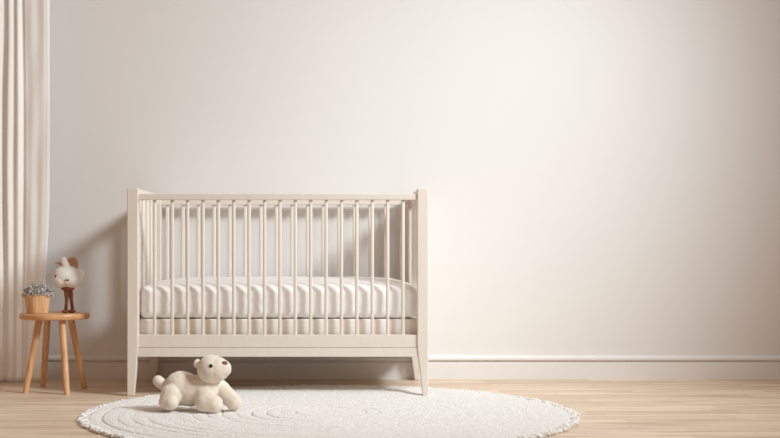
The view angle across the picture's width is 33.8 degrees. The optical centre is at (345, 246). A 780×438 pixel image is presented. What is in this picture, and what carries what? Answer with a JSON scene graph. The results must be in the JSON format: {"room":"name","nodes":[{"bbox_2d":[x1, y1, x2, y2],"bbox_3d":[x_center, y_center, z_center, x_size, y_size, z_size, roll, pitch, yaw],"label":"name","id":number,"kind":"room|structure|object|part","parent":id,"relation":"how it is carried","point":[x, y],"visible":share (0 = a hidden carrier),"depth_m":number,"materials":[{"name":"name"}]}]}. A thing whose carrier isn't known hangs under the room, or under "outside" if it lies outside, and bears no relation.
{"room":"children's room","nodes":[
{"label":"children's room","id":0,"kind":"room"},
{"bbox_2d":[0,0,49,381],"bbox_3d":[-1.774,-0.553,6.370,0.603,2.445,0.038,0,0,0],"label":"linen curtain","id":1,"kind":"object","parent":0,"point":[24,24],"visible":0.92,"depth_m":6.37,"materials":[{"name":"beige fabric"}]},
{"bbox_2d":[0,379,779,437],"bbox_3d":[0.000,0.714,2.325,12.000,0.080,8.650,0,0,0],"label":"floor","id":2,"kind":"structure","parent":0,"point":[607,408],"depth_m":5.63,"materials":[{"name":"brown wood"}]},
{"bbox_2d":[19,311,89,394],"bbox_3d":[-1.366,0.491,6.010,0.322,0.365,0.322,0,0,19],"label":"wooden stool","id":3,"kind":"object","parent":2,"relation":"on","point":[59,316],"visible":0.95,"depth_m":5.93,"materials":[{"name":"brown wood"}]},
{"bbox_3d":[-1.451,0.502,5.938,0.094,0.343,0.032,0,0,-33],"label":"leg","id":4,"kind":"part","parent":3,"relation":"part of","materials":[{"name":"brown wood"}]},
{"bbox_2d":[21,283,55,313],"bbox_3d":[-1.434,0.235,5.970,0.161,0.146,0.145,0,0,17],"label":"potted plant","id":5,"kind":"object","parent":3,"relation":"on","point":[37,297],"visible":1,"depth_m":5.93,"materials":[{"name":"brown wood"}]},
{"bbox_3d":[-1.436,0.265,5.970,0.122,0.088,0.121,0,0,0],"label":"pot","id":6,"kind":"part","parent":5,"relation":"part of","materials":[{"name":"brown wood"}]},
{"bbox_3d":[-1.440,0.502,6.141,0.032,0.344,0.113,0,0,-28],"label":"leg","id":7,"kind":"part","parent":3,"relation":"part of","materials":[{"name":"brown wood"}]},
{"bbox_3d":[-1.366,0.323,6.010,0.322,0.028,0.322,0,0,0],"label":"seat","id":8,"kind":"part","parent":3,"relation":"part of","materials":[{"name":"brown wood"}]},
{"bbox_3d":[-1.293,0.502,5.884,0.032,0.343,0.103,0,0,-29],"label":"leg","id":9,"kind":"part","parent":3,"relation":"part of","materials":[{"name":"brown wood"}]},
{"bbox_2d":[52,257,83,312],"bbox_3d":[-1.307,0.178,6.020,0.155,0.262,0.117,0,0,0],"label":"plush toy","id":10,"kind":"object","parent":3,"relation":"on","point":[67,277],"visible":1,"depth_m":5.99,"materials":[{"name":"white fabric"}]},
{"bbox_3d":[-1.311,0.244,6.012,0.022,0.099,0.022,0,0,0],"label":"leg","id":11,"kind":"part","parent":10,"relation":"part of","materials":[{"name":"brown fabric"}]},
{"bbox_3d":[-1.292,0.244,6.026,0.028,0.100,0.022,0,0,0],"label":"leg","id":12,"kind":"part","parent":10,"relation":"part of","materials":[{"name":"brown fabric"}]},
{"bbox_3d":[-1.274,0.502,6.079,0.098,0.343,0.032,0,0,-34],"label":"leg","id":13,"kind":"part","parent":3,"relation":"part of","materials":[{"name":"brown wood"}]},
{"bbox_2d":[127,188,427,395],"bbox_3d":[-0.309,0.203,6.157,1.364,0.941,0.715,0,0,0],"label":"crib","id":14,"kind":"object","parent":2,"relation":"on","point":[154,338],"visible":0.98,"depth_m":5.82,"materials":[{"name":"paint"}]},
{"bbox_3d":[-0.966,0.203,5.825,0.050,0.941,0.050,0,0,0],"label":"corner post","id":15,"kind":"part","parent":14,"relation":"part of","materials":[{"name":"paint"}]},
{"bbox_3d":[-0.966,-0.242,6.157,0.038,0.047,0.619,0,0,0],"label":"rail","id":16,"kind":"part","parent":14,"relation":"part of","materials":[{"name":"paint"}]},
{"bbox_3d":[-0.962,0.203,6.490,0.058,0.941,0.050,0,0,0],"label":"corner post","id":17,"kind":"part","parent":14,"relation":"part of","materials":[{"name":"paint"}]},
{"bbox_3d":[-0.309,-0.227,5.825,1.269,0.028,0.034,0,0,0],"label":"rail","id":18,"kind":"part","parent":14,"relation":"part of","materials":[{"name":"paint"}]},
{"bbox_3d":[-0.309,0.427,5.825,1.269,0.058,0.034,0,0,0],"label":"rail","id":19,"kind":"part","parent":14,"relation":"part of","materials":[{"name":"paint"}]},
{"bbox_2d":[140,276,416,317],"bbox_3d":[-0.309,0.235,6.157,1.276,0.186,0.615,0,0,0],"label":"mattress","id":20,"kind":"object","parent":14,"relation":"on","point":[162,287],"visible":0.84,"depth_m":5.85,"materials":[{"name":"fabric"}]},
{"bbox_3d":[-0.309,-0.227,6.490,1.269,0.028,0.034,0,0,0],"label":"rail","id":21,"kind":"part","parent":14,"relation":"part of","materials":[{"name":"paint"}]},
{"bbox_3d":[0.344,0.203,6.490,0.058,0.941,0.050,0,0,0],"label":"corner post","id":22,"kind":"part","parent":14,"relation":"part of","materials":[{"name":"paint"}]},
{"bbox_3d":[0.348,0.203,5.825,0.050,0.941,0.050,0,0,0],"label":"corner post","id":23,"kind":"part","parent":14,"relation":"part of","materials":[{"name":"paint"}]},
{"bbox_2d":[76,384,580,437],"bbox_3d":[-0.067,0.664,5.149,1.990,0.018,1.990,0,0,-10],"label":"round rug","id":24,"kind":"object","parent":2,"relation":"on","point":[313,411],"visible":0.94,"depth_m":5.05,"materials":[{"name":"carpet"}]},
{"bbox_2d":[153,355,241,412],"bbox_3d":[-0.604,0.546,5.172,0.370,0.228,0.182,0,0,6],"label":"plush bear","id":25,"kind":"object","parent":24,"relation":"on","point":[208,391],"visible":1,"depth_m":5.13},
{"bbox_2d":[42,0,779,354],"bbox_3d":[0.000,-0.826,6.600,12.000,3.000,0.100,0,0,0],"label":"wall","id":26,"kind":"structure","parent":0,"point":[601,177],"depth_m":6.55,"materials":[{"name":"paint"}]},
{"bbox_2d":[47,355,779,378],"bbox_3d":[0.000,0.614,6.538,12.000,0.120,0.024,0,0,0],"label":"baseboard","id":27,"kind":"structure","parent":26,"relation":"attached to","point":[95,366],"depth_m":6.53,"materials":[{"name":"paint"}]}
]}

